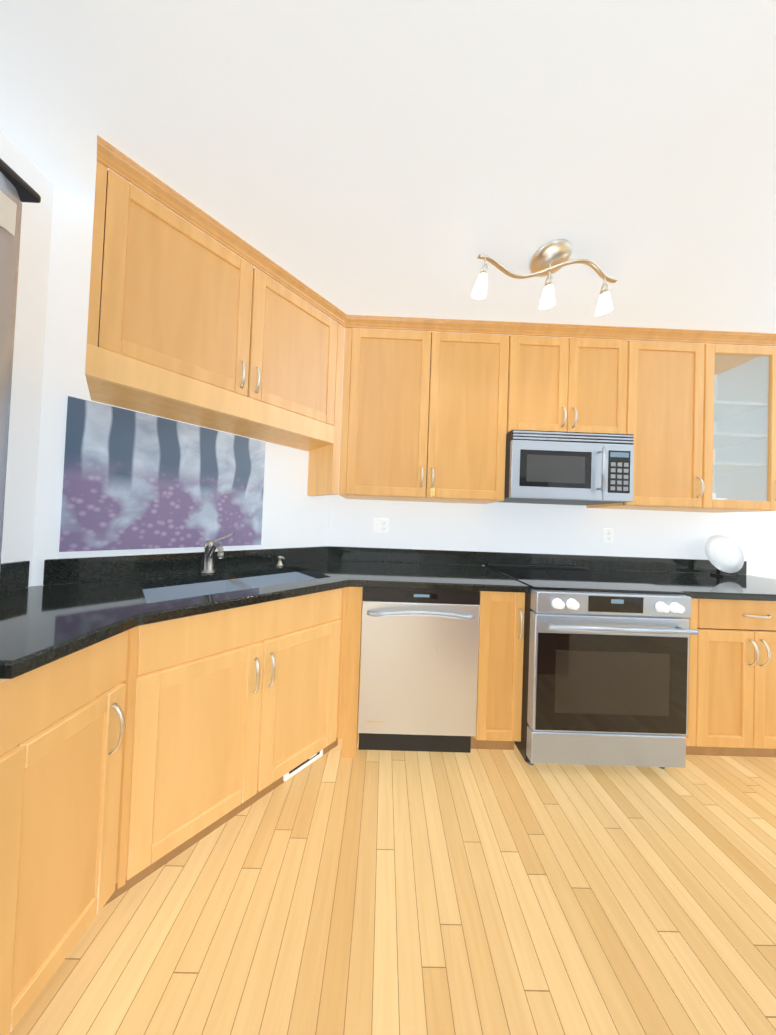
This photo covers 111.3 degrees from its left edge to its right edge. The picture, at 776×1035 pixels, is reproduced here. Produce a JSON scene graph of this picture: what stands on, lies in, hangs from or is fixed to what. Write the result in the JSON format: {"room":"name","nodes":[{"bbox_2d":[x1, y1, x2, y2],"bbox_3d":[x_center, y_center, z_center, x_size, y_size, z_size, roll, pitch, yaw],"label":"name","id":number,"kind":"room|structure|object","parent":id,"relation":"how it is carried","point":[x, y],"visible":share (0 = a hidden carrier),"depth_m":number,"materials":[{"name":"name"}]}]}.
{"room":"kitchen","nodes":[
{"label":"kitchen","id":0,"kind":"room"},
{"bbox_2d":[0,131,53,586],"bbox_3d":[-1.429,-0.085,0.410,0.120,2.500,1.440,2,-1,-1],"label":"window frame","id":1,"kind":"structure","parent":0,"point":[25,403],"depth_m":1.00,"materials":[{"name":"white paint"}]},
{"bbox_2d":[31,186,329,585],"bbox_3d":[-0.974,-0.051,1.532,0.120,2.500,1.400,1,-1,44],"label":"wall","id":2,"kind":"structure","parent":0,"point":[294,515],"depth_m":1.09,"materials":[{"name":"white paint"}]},
{"bbox_2d":[59,396,265,551],"bbox_3d":[-1.046,-0.164,1.359,0.013,0.635,0.783,1,-1,44],"label":"picture","id":3,"kind":"object","parent":2,"relation":"attached to","point":[134,480],"visible":1,"depth_m":1.27},
{"bbox_2d":[85,161,344,495],"bbox_3d":[-0.761,-0.701,1.388,0.345,1.070,1.058,1,-1,44],"label":"upper cabinet","id":4,"kind":"object","parent":2,"relation":"attached to","point":[189,323],"visible":1,"depth_m":1.16,"materials":[{"name":"brown wood"}]},
{"bbox_2d":[0,0,775,346],"bbox_3d":[0.367,-1.312,-0.633,7.800,0.050,6.000,2,-1,-1],"label":"ceiling","id":5,"kind":"structure","parent":0,"point":[402,158],"depth_m":0.89,"materials":[{"name":"white paint"}]},
{"bbox_2d":[471,239,617,315],"bbox_3d":[0.765,-1.134,1.272,0.737,0.214,0.180,2,-1,-1],"label":"track light","id":6,"kind":"object","parent":5,"relation":"attached to","point":[548,259],"visible":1,"depth_m":1.26,"materials":[{"name":"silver metal"}]},
{"bbox_2d":[9,737,775,1034],"bbox_3d":[0.274,1.241,-0.673,7.800,0.060,6.000,2,-1,-1],"label":"floor","id":7,"kind":"structure","parent":0,"point":[472,892],"depth_m":0.83,"materials":[{"name":"brown wood"}]},
{"bbox_2d":[0,158,40,569],"bbox_3d":[-0.984,0.268,0.099,0.751,1.816,0.796,2,-1,-1],"label":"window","id":8,"kind":"structure","parent":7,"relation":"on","point":[16,189],"depth_m":0.48,"materials":[{"name":"grey metal"}]},
{"bbox_2d":[0,630,127,1034],"bbox_3d":[-1.065,0.745,0.643,0.635,0.874,0.275,2,-1,-1],"label":"base cabinet","id":9,"kind":"object","parent":7,"relation":"on","point":[62,727],"visible":0.96,"depth_m":0.63,"materials":[{"name":"brown wood"}]},
{"bbox_2d":[103,579,347,906],"bbox_3d":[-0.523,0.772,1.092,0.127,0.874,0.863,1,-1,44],"label":"base cabinet","id":10,"kind":"object","parent":7,"relation":"on","point":[209,730],"visible":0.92,"depth_m":0.97,"materials":[{"name":"brown wood"}]},
{"bbox_2d":[0,560,529,678],"bbox_3d":[-0.335,0.326,1.252,2.111,0.034,1.463,2,-1,-1],"label":"countertop","id":11,"kind":"structure","parent":10,"relation":"on","point":[41,625],"depth_m":0.95,"materials":[{"name":"black stone"}]},
{"bbox_2d":[201,533,233,573],"bbox_3d":[-0.869,0.187,1.351,0.196,0.206,0.251,2,-1,-1],"label":"faucet","id":12,"kind":"object","parent":11,"relation":"on","point":[210,546],"visible":1,"depth_m":1.37,"materials":[{"name":"silver metal"}]},
{"bbox_2d":[142,572,316,602],"bbox_3d":[-0.692,0.425,1.271,0.414,0.188,0.744,1,-1,44],"label":"sink","id":13,"kind":"object","parent":11,"relation":"in","point":[153,595],"visible":0.1,"depth_m":1.34,"materials":[{"name":"silver metal"}]},
{"bbox_2d":[277,556,284,565],"bbox_3d":[-0.665,0.272,1.652,0.062,0.060,0.062,2,-1,-1],"label":"soap pump","id":14,"kind":"object","parent":11,"relation":"on","point":[280,561],"visible":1,"depth_m":1.65,"materials":[{"name":"silver metal"}]},
{"bbox_2d":[283,749,322,781],"bbox_3d":[-0.402,1.169,1.278,0.018,0.073,0.200,1,-1,44],"label":"air vent register","id":15,"kind":"object","parent":10,"relation":"attached to","point":[302,766],"visible":0.4,"depth_m":1.26,"materials":[{"name":"white plastic"}]},
{"bbox_2d":[341,587,492,757],"bbox_3d":[0.144,0.806,1.672,0.738,0.874,0.619,2,-1,-1],"label":"base cabinet","id":16,"kind":"object","parent":7,"relation":"on","point":[350,734],"depth_m":1.36,"materials":[{"name":"brown wood"}]},
{"bbox_2d":[358,587,479,752],"bbox_3d":[0.154,0.807,1.632,0.601,0.872,0.662,2,-1,-1],"label":"dishwasher","id":17,"kind":"object","parent":7,"relation":"on","point":[418,671],"visible":1,"depth_m":1.35,"materials":[{"name":"grey metal"}]},
{"bbox_2d":[489,592,524,749],"bbox_3d":[0.578,0.822,1.676,0.239,0.874,0.619,2,-1,-1],"label":"base cabinet","id":18,"kind":"object","parent":7,"relation":"on","point":[508,607],"depth_m":1.38,"materials":[{"name":"brown wood"}]},
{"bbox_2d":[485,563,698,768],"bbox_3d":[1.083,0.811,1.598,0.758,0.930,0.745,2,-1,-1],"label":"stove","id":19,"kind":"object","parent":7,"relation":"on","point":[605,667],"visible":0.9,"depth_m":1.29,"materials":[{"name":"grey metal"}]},
{"bbox_2d":[685,598,716,755],"bbox_3d":[1.565,0.858,1.686,0.201,0.874,0.619,2,-1,-1],"label":"base cabinet","id":20,"kind":"object","parent":7,"relation":"on","point":[702,669],"depth_m":1.38,"materials":[{"name":"brown wood"}]},
{"bbox_2d":[588,569,775,600],"bbox_3d":[2.091,0.421,1.683,1.222,0.034,0.649,2,-1,-1],"label":"countertop","id":21,"kind":"structure","parent":20,"relation":"on","point":[709,586],"depth_m":1.58,"materials":[{"name":"black stone"}]},
{"bbox_2d":[705,535,743,577],"bbox_3d":[2.386,0.272,1.884,0.269,0.291,0.080,2,-1,-1],"label":"decorative plate","id":22,"kind":"object","parent":21,"relation":"on","point":[724,553],"visible":1,"depth_m":1.87,"materials":[{"name":"white ceramic"}]},
{"bbox_2d":[713,599,775,756],"bbox_3d":[1.913,0.871,1.690,0.704,0.874,0.619,2,-1,-1],"label":"base cabinet","id":23,"kind":"object","parent":7,"relation":"on","point":[732,682],"depth_m":1.39,"materials":[{"name":"brown wood"}]},
{"bbox_2d":[328,359,775,578],"bbox_3d":[1.874,0.062,2.072,4.635,2.500,0.120,2,-1,-1],"label":"wall","id":24,"kind":"structure","parent":0,"point":[535,528],"depth_m":2.00,"materials":[{"name":"white paint"}]},
{"bbox_2d":[0,546,746,591],"bbox_3d":[0.660,0.294,1.265,4.099,0.101,1.459,2,-1,-1],"label":"backsplash","id":25,"kind":"structure","parent":24,"relation":"attached to","point":[14,575],"depth_m":1.76,"materials":[{"name":"black stone"}]},
{"bbox_2d":[373,518,388,533],"bbox_3d":[-0.055,0.065,1.987,0.116,0.114,0.008,2,-1,-1],"label":"electrical outlet","id":26,"kind":"object","parent":24,"relation":"attached to","point":[380,526],"visible":1,"depth_m":1.99,"materials":[{"name":"white plastic"}]},
{"bbox_2d":[339,328,522,503],"bbox_3d":[0.264,-0.656,1.841,1.114,1.070,0.329,2,-1,-1],"label":"upper cabinet","id":27,"kind":"object","parent":24,"relation":"attached to","point":[442,413],"depth_m":1.68,"materials":[{"name":"brown wood"}]},
{"bbox_2d":[430,486,434,496],"bbox_3d":[0.275,-0.161,1.632,0.031,0.064,0.005,2,-1,-1],"label":"keys","id":28,"kind":"object","parent":27,"relation":"hanging from","point":[432,489],"visible":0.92,"depth_m":1.63,"materials":[{"name":"gold metal"}]},
{"bbox_2d":[97,135,775,345],"bbox_3d":[0.763,-1.199,1.302,3.562,0.055,0.775,2,-1,-1],"label":"crown molding","id":29,"kind":"structure","parent":27,"relation":"attached to","point":[117,161],"depth_m":1.65,"materials":[{"name":"brown wood"}]},
{"bbox_2d":[519,336,634,433],"bbox_3d":[1.149,-0.843,1.853,0.761,0.632,0.329,2,-1,-1],"label":"upper cabinet","id":30,"kind":"object","parent":24,"relation":"attached to","point":[570,384],"depth_m":1.70,"materials":[{"name":"brown wood"}]},
{"bbox_2d":[501,430,633,505],"bbox_3d":[1.133,-0.316,1.792,0.754,0.417,0.434,2,-1,-1],"label":"over-the-range microwave","id":31,"kind":"object","parent":30,"relation":"attached to","point":[563,468],"visible":0.98,"depth_m":1.62,"materials":[{"name":"grey metal"}]},
{"bbox_2d":[604,528,612,542],"bbox_3d":[1.667,0.139,2.004,0.070,0.114,0.008,2,-1,-1],"label":"electrical outlet","id":32,"kind":"object","parent":24,"relation":"attached to","point":[608,535],"visible":1,"depth_m":2.00,"materials":[{"name":"white plastic"}]},
{"bbox_2d":[586,340,718,511],"bbox_3d":[1.771,-0.601,1.856,0.621,1.070,0.329,2,-1,-1],"label":"upper cabinet","id":33,"kind":"object","parent":24,"relation":"attached to","point":[675,385],"depth_m":1.70,"materials":[{"name":"brown wood"}]}
]}

